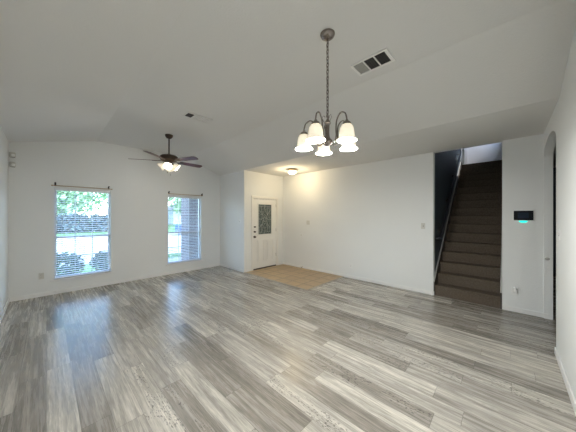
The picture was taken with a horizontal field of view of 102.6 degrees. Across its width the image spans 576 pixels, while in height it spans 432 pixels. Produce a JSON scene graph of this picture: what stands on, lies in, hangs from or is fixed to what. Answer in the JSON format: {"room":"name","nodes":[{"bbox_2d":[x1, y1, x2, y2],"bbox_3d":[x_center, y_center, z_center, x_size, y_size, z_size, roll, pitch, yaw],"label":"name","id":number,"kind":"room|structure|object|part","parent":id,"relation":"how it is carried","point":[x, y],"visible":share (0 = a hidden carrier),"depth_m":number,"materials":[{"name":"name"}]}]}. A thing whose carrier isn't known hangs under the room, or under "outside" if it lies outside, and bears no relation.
{"room":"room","nodes":[
{"label":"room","id":0,"kind":"room"},
{"bbox_2d":[0,127,7,315],"bbox_3d":[-1.998,0.020,1.173,8.212,3.000,0.139,0,0,44],"label":"wall","id":1,"kind":"structure","parent":0,"point":[3,140],"depth_m":3.59,"materials":[{"name":"paint"}]},
{"bbox_2d":[0,298,9,322],"bbox_3d":[-3.899,1.484,3.093,2.812,0.072,0.013,0,0,44],"label":"baseboard","id":2,"kind":"structure","parent":1,"relation":"attached to","point":[8,300],"depth_m":3.57,"materials":[{"name":"paint"}]},
{"bbox_2d":[8,141,219,297],"bbox_3d":[-3.553,-0.130,5.601,0.150,3.300,4.399,0,0,44],"label":"wall","id":3,"kind":"structure","parent":0,"point":[139,194],"depth_m":5.10,"materials":[{"name":"paint"}]},
{"bbox_2d":[9,152,15,157],"bbox_3d":[-4.865,-1.079,4.073,0.061,0.092,0.070,0,0,44],"label":"wall sensor","id":4,"kind":"object","parent":3,"relation":"attached to","point":[11,154],"visible":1,"depth_m":4.06,"materials":[{"name":"white plastic"}]},
{"bbox_2d":[9,162,15,166],"bbox_3d":[-4.865,-0.909,4.073,0.061,0.092,0.070,0,0,44],"label":"wall sensor","id":5,"kind":"object","parent":3,"relation":"attached to","point":[11,164],"visible":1,"depth_m":4.06,"materials":[{"name":"white plastic"}]},
{"bbox_2d":[39,273,43,278],"bbox_3d":[-4.645,1.135,4.341,0.009,0.115,0.070,0,0,44],"label":"wall outlet","id":6,"kind":"object","parent":3,"relation":"attached to","point":[41,275],"visible":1,"depth_m":4.34,"materials":[{"name":"white plastic"}]},
{"bbox_2d":[51,182,111,189],"bbox_3d":[-4.211,-0.613,4.758,0.060,0.079,0.944,0,0,44],"label":"curtain rod","id":7,"kind":"object","parent":3,"relation":"attached to","point":[54,182],"visible":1,"depth_m":4.64,"materials":[{"name":"gold metal"}]},
{"bbox_3d":[-4.201,-0.585,4.748,0.013,0.013,0.920,0,0,44],"label":"rod","id":8,"kind":"part","parent":7,"relation":"part of","materials":[{"name":"gold metal"}]},
{"bbox_2d":[51,190,113,281],"bbox_3d":[-4.261,0.359,4.819,0.155,1.807,0.972,0,0,44],"label":"window","id":9,"kind":"structure","parent":3,"relation":"in","point":[55,195],"depth_m":4.75,"materials":[{"name":"plastic"}]},
{"bbox_2d":[54,188,109,278],"bbox_3d":[-4.248,0.342,4.806,0.069,1.770,0.870,0,0,44],"label":"blind","id":10,"kind":"object","parent":9,"relation":"attached to","point":[56,189],"visible":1,"depth_m":4.81,"materials":[{"name":"white plastic"}]},
{"bbox_3d":[-4.254,-0.520,4.811,0.054,0.046,0.870,0,0,44],"label":"head rail","id":11,"kind":"part","parent":10,"relation":"part of","materials":[{"name":"white plastic"}]},
{"bbox_3d":[-4.253,1.218,4.811,0.050,0.018,0.866,0,0,44],"label":"rail","id":12,"kind":"part","parent":10,"relation":"part of","materials":[{"name":"white plastic"}]},
{"bbox_3d":[-4.253,0.356,4.810,0.056,1.710,0.664,0,0,44],"label":"ladder cord","id":13,"kind":"part","parent":10,"relation":"part of","materials":[{"name":"white fabric"}]},
{"bbox_3d":[-4.241,1.249,4.799,0.100,0.028,0.972,0,0,44],"label":"sill","id":14,"kind":"part","parent":9,"relation":"part of","materials":[{"name":"paint"}]},
{"bbox_3d":[-4.292,0.425,4.848,0.050,0.040,0.812,0,0,44],"label":"meeting rail","id":15,"kind":"part","parent":9,"relation":"part of","materials":[{"name":"plastic"}]},
{"bbox_2d":[10,263,219,301],"bbox_3d":[-3.494,1.484,5.545,0.013,0.072,4.094,0,0,44],"label":"baseboard","id":16,"kind":"structure","parent":3,"relation":"attached to","point":[24,297],"depth_m":4.98,"materials":[{"name":"paint"}]},
{"bbox_2d":[166,199,202,265],"bbox_3d":[-2.833,0.378,6.316,0.155,1.817,0.987,0,0,44],"label":"window","id":17,"kind":"structure","parent":3,"relation":"in","point":[178,199],"depth_m":6.39,"materials":[{"name":"plastic"}]},
{"bbox_2d":[168,195,200,263],"bbox_3d":[-2.820,0.360,6.303,0.069,1.780,0.885,0,0,44],"label":"blind","id":18,"kind":"object","parent":17,"relation":"attached to","point":[173,197],"visible":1,"depth_m":6.28,"materials":[{"name":"white plastic"}]},
{"bbox_3d":[-2.824,1.241,6.308,0.050,0.018,0.881,0,0,44],"label":"rail","id":19,"kind":"part","parent":18,"relation":"part of","materials":[{"name":"white plastic"}]},
{"bbox_3d":[-2.825,-0.507,6.308,0.054,0.046,0.885,0,0,44],"label":"head rail","id":20,"kind":"part","parent":18,"relation":"part of","materials":[{"name":"white plastic"}]},
{"bbox_3d":[-2.813,1.272,6.296,0.100,0.028,0.987,0,0,44],"label":"sill","id":21,"kind":"part","parent":17,"relation":"part of","materials":[{"name":"paint"}]},
{"bbox_2d":[220,170,247,269],"bbox_3d":[-1.577,0.020,6.660,1.246,3.000,0.140,0,0,44],"label":"wall","id":22,"kind":"structure","parent":0,"point":[233,186],"depth_m":6.50,"materials":[{"name":"paint"}]},
{"bbox_2d":[220,263,243,272],"bbox_3d":[-1.621,1.484,6.596,1.246,0.072,0.013,0,0,44],"label":"baseboard","id":23,"kind":"structure","parent":22,"relation":"attached to","point":[223,265],"depth_m":6.54,"materials":[{"name":"paint"}]},
{"bbox_2d":[248,171,282,268],"bbox_3d":[-0.629,0.020,6.852,0.140,3.000,1.446,0,0,44],"label":"wall","id":24,"kind":"structure","parent":0,"point":[259,184],"depth_m":6.78,"materials":[{"name":"paint"}]},
{"bbox_2d":[251,195,277,270],"bbox_3d":[-0.693,0.480,6.751,0.186,2.080,1.026,0,0,44],"label":"door","id":25,"kind":"structure","parent":24,"relation":"in","point":[264,210],"depth_m":6.71,"materials":[{"name":"paint"}]},
{"bbox_3d":[-0.778,1.005,6.611,0.015,0.630,0.265,0,0,44],"label":"panel","id":26,"kind":"part","parent":25,"relation":"part of","materials":[{"name":"paint"}]},
{"bbox_3d":[-0.685,0.100,6.747,0.008,0.868,0.508,0,0,44],"label":"glass","id":27,"kind":"part","parent":25,"relation":"part of","materials":[{"name":"glass"}]},
{"bbox_3d":[-0.553,1.005,6.846,0.015,0.630,0.265,0,0,44],"label":"panel","id":28,"kind":"part","parent":25,"relation":"part of","materials":[{"name":"paint"}]},
{"bbox_2d":[0,0,575,176],"bbox_3d":[1.214,-1.552,4.647,8.360,0.655,9.600,0,0,44],"label":"ceiling","id":29,"kind":"structure","parent":0,"point":[463,73],"depth_m":2.46,"materials":[{"name":"paint"}]},
{"bbox_2d":[138,134,201,175],"bbox_3d":[-2.334,-1.198,4.602,1.339,0.799,1.309,0,0,44],"label":"ceiling fan","id":30,"kind":"object","parent":29,"relation":"hanging from","point":[168,158],"visible":1,"depth_m":4.48,"materials":[{"name":"brown metal"}]},
{"bbox_3d":[-2.377,-1.084,4.111,0.138,0.036,0.500,0,0,3],"label":"blade","id":31,"kind":"part","parent":30,"relation":"part of","materials":[{"name":"brown wood"}]},
{"bbox_3d":[-2.311,-0.960,4.426,0.142,0.143,0.150,0,0,44],"label":"lamp shade","id":32,"kind":"part","parent":30,"relation":"part of","materials":[{"name":"white glass"}]},
{"bbox_3d":[-2.219,-0.960,4.603,0.150,0.143,0.142,0,0,44],"label":"lamp shade","id":33,"kind":"part","parent":30,"relation":"part of","materials":[{"name":"white glass"}]},
{"bbox_3d":[-1.933,-1.084,4.399,0.500,0.036,0.138,0,0,21],"label":"blade","id":34,"kind":"part","parent":30,"relation":"part of","materials":[{"name":"brown wood"}]},
{"bbox_3d":[-2.070,-1.084,4.910,0.138,0.036,0.500,0,0,39],"label":"blade","id":35,"kind":"part","parent":30,"relation":"part of","materials":[{"name":"brown wood"}]},
{"bbox_2d":[183,112,212,122],"bbox_3d":[-1.460,-1.592,3.743,0.190,0.014,0.410,0,0,44],"label":"ceiling vent","id":36,"kind":"object","parent":29,"relation":"in","point":[187,114],"visible":1,"depth_m":3.73,"materials":[{"name":"metal"}]},
{"bbox_2d":[288,168,296,173],"bbox_3d":[0.113,-1.159,6.057,0.256,0.129,0.256,0,0,44],"label":"flush ceiling light","id":37,"kind":"object","parent":29,"relation":"attached to","point":[291,170],"visible":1,"depth_m":5.96,"materials":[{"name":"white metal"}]},
{"bbox_3d":[0.113,-1.140,6.057,0.256,0.090,0.256,0,0,44],"label":"lamp shade","id":38,"kind":"part","parent":37,"relation":"part of","materials":[{"name":"white glass"}]},
{"bbox_2d":[295,28,357,155],"bbox_3d":[0.346,-1.083,2.013,0.562,1.029,0.559,0,0,44],"label":"chandelier","id":39,"kind":"object","parent":29,"relation":"hanging from","point":[347,138],"visible":1,"depth_m":2.00,"materials":[{"name":"white glass"}]},
{"bbox_3d":[0.145,-0.670,2.093,0.164,0.132,0.164,0,0,44],"label":"lamp shade","id":40,"kind":"part","parent":39,"relation":"part of","materials":[{"name":"white glass"}]},
{"bbox_3d":[0.228,-0.739,2.067,0.187,0.243,0.012,0,0,18],"label":"arm","id":41,"kind":"part","parent":39,"relation":"part of","materials":[{"name":"silver metal"}]},
{"bbox_3d":[0.223,-0.670,1.855,0.164,0.132,0.164,0,0,44],"label":"lamp shade","id":42,"kind":"part","parent":39,"relation":"part of","materials":[{"name":"white glass"}]},
{"bbox_3d":[0.274,-0.739,1.926,0.012,0.243,0.187,0,0,36],"label":"arm","id":43,"kind":"part","parent":39,"relation":"part of","materials":[{"name":"silver metal"}]},
{"bbox_3d":[0.348,-0.670,2.240,0.164,0.132,0.164,0,0,44],"label":"lamp shade","id":44,"kind":"part","parent":39,"relation":"part of","materials":[{"name":"white glass"}]},
{"bbox_3d":[0.348,-1.208,2.027,0.022,0.696,0.021,0,0,-1],"label":"chain","id":45,"kind":"part","parent":39,"relation":"part of","materials":[{"name":"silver metal"}]},
{"bbox_3d":[0.468,-0.739,2.066,0.187,0.243,0.012,0,0,-18],"label":"arm","id":46,"kind":"part","parent":39,"relation":"part of","materials":[{"name":"silver metal"}]},
{"bbox_3d":[0.422,-0.739,1.925,0.012,0.243,0.187,0,0,-36],"label":"arm","id":47,"kind":"part","parent":39,"relation":"part of","materials":[{"name":"silver metal"}]},
{"bbox_3d":[0.473,-0.670,1.855,0.164,0.132,0.164,0,0,44],"label":"lamp shade","id":48,"kind":"part","parent":39,"relation":"part of","materials":[{"name":"white glass"}]},
{"bbox_3d":[0.550,-0.670,2.093,0.164,0.132,0.164,0,0,44],"label":"lamp shade","id":49,"kind":"part","parent":39,"relation":"part of","materials":[{"name":"white glass"}]},
{"bbox_2d":[350,48,394,75],"bbox_3d":[0.877,-1.592,2.404,0.380,0.014,0.236,0,0,44],"label":"ceiling vent","id":50,"kind":"object","parent":29,"relation":"in","point":[383,57],"visible":1,"depth_m":2.39,"materials":[{"name":"white metal"}]},
{"bbox_2d":[0,266,575,431],"bbox_3d":[1.218,1.580,4.644,8.350,0.120,9.600,0,0,44],"label":"floor","id":51,"kind":"structure","parent":0,"point":[217,348],"depth_m":2.41,"materials":[{"name":"grey wood"}]},
{"bbox_2d":[434,160,501,308],"bbox_3d":[4.686,-0.064,5.710,0.963,3.168,4.470,0,0,44],"label":"staircase","id":52,"kind":"structure","parent":51,"relation":"on","point":[469,264],"depth_m":4.89,"materials":[{"name":"carpet"}]},
{"bbox_2d":[244,272,343,290],"bbox_3d":[0.113,1.515,5.960,2.166,0.009,1.472,0,0,44],"label":"trim","id":53,"kind":"structure","parent":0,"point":[244,272],"depth_m":5.22,"materials":[{"name":"wood"}]},
{"bbox_2d":[247,264,341,288],"bbox_3d":[0.076,1.517,6.019,2.231,0.006,1.437,0,0,44],"label":"tile floor","id":54,"kind":"structure","parent":0,"point":[303,278],"depth_m":5.85,"materials":[{"name":"beige tile"}]},
{"bbox_2d":[283,141,501,290],"bbox_3d":[1.748,-1.205,5.500,5.166,5.450,0.120,0,0,44],"label":"wall","id":55,"kind":"structure","parent":0,"point":[369,217],"depth_m":5.31,"materials":[{"name":"paint"}]},
{"bbox_2d":[283,262,433,294],"bbox_3d":[1.329,1.484,5.829,4.081,0.072,0.043,0,0,44],"label":"baseboard","id":56,"kind":"structure","parent":55,"relation":"attached to","point":[285,263],"depth_m":5.25,"materials":[{"name":"paint"}]},
{"bbox_2d":[435,149,460,269],"bbox_3d":[3.994,-1.205,5.772,0.120,5.450,3.374,0,0,44],"label":"wall","id":57,"kind":"structure","parent":0,"point":[445,162],"depth_m":5.04,"materials":[{"name":"paint"}]},
{"bbox_2d":[436,149,461,239],"bbox_3d":[4.008,-0.804,5.631,0.099,2.548,3.074,0,0,44],"label":"handrail","id":58,"kind":"object","parent":57,"relation":"attached to","point":[459,154],"visible":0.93,"depth_m":5.24,"materials":[{"name":"paint"}]},
{"bbox_2d":[461,142,501,164],"bbox_3d":[5.579,-2.655,8.070,2.930,2.550,0.120,0,0,44],"label":"wall","id":59,"kind":"structure","parent":0,"point":[490,152],"depth_m":7.34,"materials":[{"name":"paint"}]},
{"bbox_2d":[464,148,467,163],"bbox_3d":[5.908,-2.605,7.654,0.100,2.150,0.028,0,0,44],"label":"trim","id":60,"kind":"structure","parent":59,"relation":"attached to","point":[465,149],"depth_m":7.64,"materials":[{"name":"paint"}]},
{"bbox_2d":[502,134,543,312],"bbox_3d":[3.694,0.020,3.643,0.453,3.000,0.120,0,0,44],"label":"wall pier","id":61,"kind":"object","parent":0,"point":[523,157],"visible":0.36,"depth_m":3.60,"materials":[{"name":"paint"}]},
{"bbox_2d":[511,287,517,295],"bbox_3d":[3.589,1.195,3.654,0.080,0.125,0.009,0,0,44],"label":"wall outlet","id":62,"kind":"object","parent":61,"relation":"attached to","point":[512,292],"visible":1,"depth_m":3.66,"materials":[{"name":"white plastic"}]},
{"bbox_2d":[502,305,541,316],"bbox_3d":[3.643,1.484,3.600,0.441,0.072,0.013,0,0,44],"label":"baseboard","id":63,"kind":"structure","parent":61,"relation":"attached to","point":[504,307],"depth_m":3.59,"materials":[{"name":"paint"}]},
{"bbox_2d":[513,210,533,222],"bbox_3d":[3.654,0.009,3.583,0.230,0.192,0.023,0,0,44],"label":"panel","id":64,"kind":"object","parent":61,"relation":"attached to","point":[522,216],"visible":1,"depth_m":3.57,"materials":[{"name":"black plastic"}]},
{"bbox_2d":[553,167,555,275],"bbox_3d":[4.755,0.020,3.687,1.669,3.000,6.100,0,0,44],"label":"wall","id":65,"kind":"structure","parent":0,"point":[554,169],"depth_m":5.85,"materials":[{"name":"paint"}]},
{"bbox_2d":[544,24,575,399],"bbox_3d":[1.963,-0.155,1.434,0.092,3.350,5.706,0,0,44],"label":"wall","id":66,"kind":"structure","parent":0,"point":[560,129],"depth_m":2.25,"materials":[{"name":"paint"}]},
{"bbox_2d":[542,313,575,414],"bbox_3d":[1.924,1.484,1.402,0.105,0.072,5.567,0,0,44],"label":"baseboard","id":67,"kind":"structure","parent":66,"relation":"attached to","point":[546,316],"depth_m":2.12,"materials":[{"name":"paint"}]},
{"label":"outside","id":68,"kind":"structure","parent":0,"visible":0},
{"bbox_2d":[57,222,180,272],"bbox_3d":[-24.558,1.770,44.169,83.480,0.200,150.000,0,0,44],"label":"lawn","id":69,"kind":"structure","parent":68,"point":[173,229],"depth_m":20.62,"materials":[{"name":"green plant"}]},
{"bbox_2d":[57,252,84,275],"bbox_3d":[-5.581,1.282,5.737,0.844,0.783,0.816,0,0,44],"label":"shrub","id":70,"kind":"object","parent":69,"relation":"on","point":[64,254],"visible":0.28,"depth_m":5.72,"materials":[{"name":"green plant"}]},
{"bbox_2d":[57,191,91,214],"bbox_3d":[-26.651,-3.338,25.710,7.689,10.031,7.749,0,0,44],"label":"tree","id":71,"kind":"object","parent":69,"relation":"on","point":[80,196],"visible":0.09,"depth_m":25.86,"materials":[{"name":"green plant"}]},
{"bbox_2d":[57,214,107,233],"bbox_3d":[-20.966,0.751,22.209,1.709,1.972,12.307,0,0,44],"label":"hedge","id":72,"kind":"object","parent":69,"relation":"on","point":[79,228],"visible":0.22,"depth_m":22.33,"materials":[{"name":"green plant"}]},
{"bbox_2d":[64,193,107,223],"bbox_3d":[-40.198,-6.299,41.876,15.234,15.954,15.337,0,0,44],"label":"tree","id":73,"kind":"object","parent":69,"relation":"on","point":[98,196],"visible":0.02,"depth_m":43.92,"materials":[{"name":"green plant"}]},
{"bbox_2d":[89,251,107,270],"bbox_3d":[-5.062,1.308,6.510,0.858,0.732,0.854,0,0,44],"label":"shrub","id":74,"kind":"object","parent":69,"relation":"on","point":[99,251],"visible":0.24,"depth_m":6.25,"materials":[{"name":"green plant"}]},
{"bbox_2d":[168,204,180,223],"bbox_3d":[-20.327,-1.325,52.572,8.600,5.990,14.800,0,0,44],"label":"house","id":75,"kind":"structure","parent":69,"relation":"on","point":[172,208],"depth_m":45.38,"materials":[{"name":"white"}]},
{"bbox_2d":[168,197,180,213],"bbox_3d":[-15.451,-3.330,38.886,9.194,10.016,9.228,0,0,44],"label":"tree","id":76,"kind":"object","parent":69,"relation":"on","point":[170,198],"visible":0.02,"depth_m":36.59,"materials":[{"name":"green plant"}]},
{"bbox_2d":[181,198,197,259],"bbox_3d":[-3.021,0.220,7.458,0.570,2.898,0.620,0,0,44],"label":"porch column","id":77,"kind":"structure","parent":69,"relation":"on","point":[189,200],"depth_m":7.17,"materials":[{"name":"brick"}]},
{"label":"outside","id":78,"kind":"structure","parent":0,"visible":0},
{"bbox_2d":[57,233,180,265],"bbox_3d":[-2.522,1.765,23.140,14.400,0.210,150.000,0,0,44],"label":"street","id":79,"kind":"structure","parent":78,"point":[101,238],"depth_m":13.13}
]}

